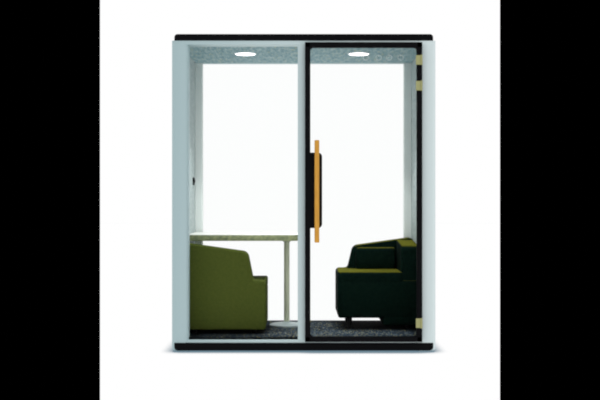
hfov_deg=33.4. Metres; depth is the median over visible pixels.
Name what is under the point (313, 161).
door
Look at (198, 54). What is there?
ceiling
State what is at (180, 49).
wall
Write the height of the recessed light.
0.048 m
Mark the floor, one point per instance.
(138, 360)
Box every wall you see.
[172,41,434,350]
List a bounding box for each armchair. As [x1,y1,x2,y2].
[190,243,267,332]
[335,237,415,328]
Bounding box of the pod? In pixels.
[174,34,432,350]
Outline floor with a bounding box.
[100,223,499,399]
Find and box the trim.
[298,44,304,339]
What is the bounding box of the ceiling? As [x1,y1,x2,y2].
[190,47,415,62]
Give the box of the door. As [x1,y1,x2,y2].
[305,42,422,341]
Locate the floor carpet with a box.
[189,320,415,339]
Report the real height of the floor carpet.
0.016 m
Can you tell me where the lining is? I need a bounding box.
[190,57,415,243]
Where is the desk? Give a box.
[190,232,297,327]
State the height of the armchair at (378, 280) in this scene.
0.686 m
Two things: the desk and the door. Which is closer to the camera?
the door
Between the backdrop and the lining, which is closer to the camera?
the lining
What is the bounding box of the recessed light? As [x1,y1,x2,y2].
[234,52,403,59]
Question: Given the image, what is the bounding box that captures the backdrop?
[100,0,499,222]
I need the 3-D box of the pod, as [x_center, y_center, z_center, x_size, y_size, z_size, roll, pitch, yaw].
[0.027,-0.056,7.749,1.864,2.279,1.110,0,0,0]

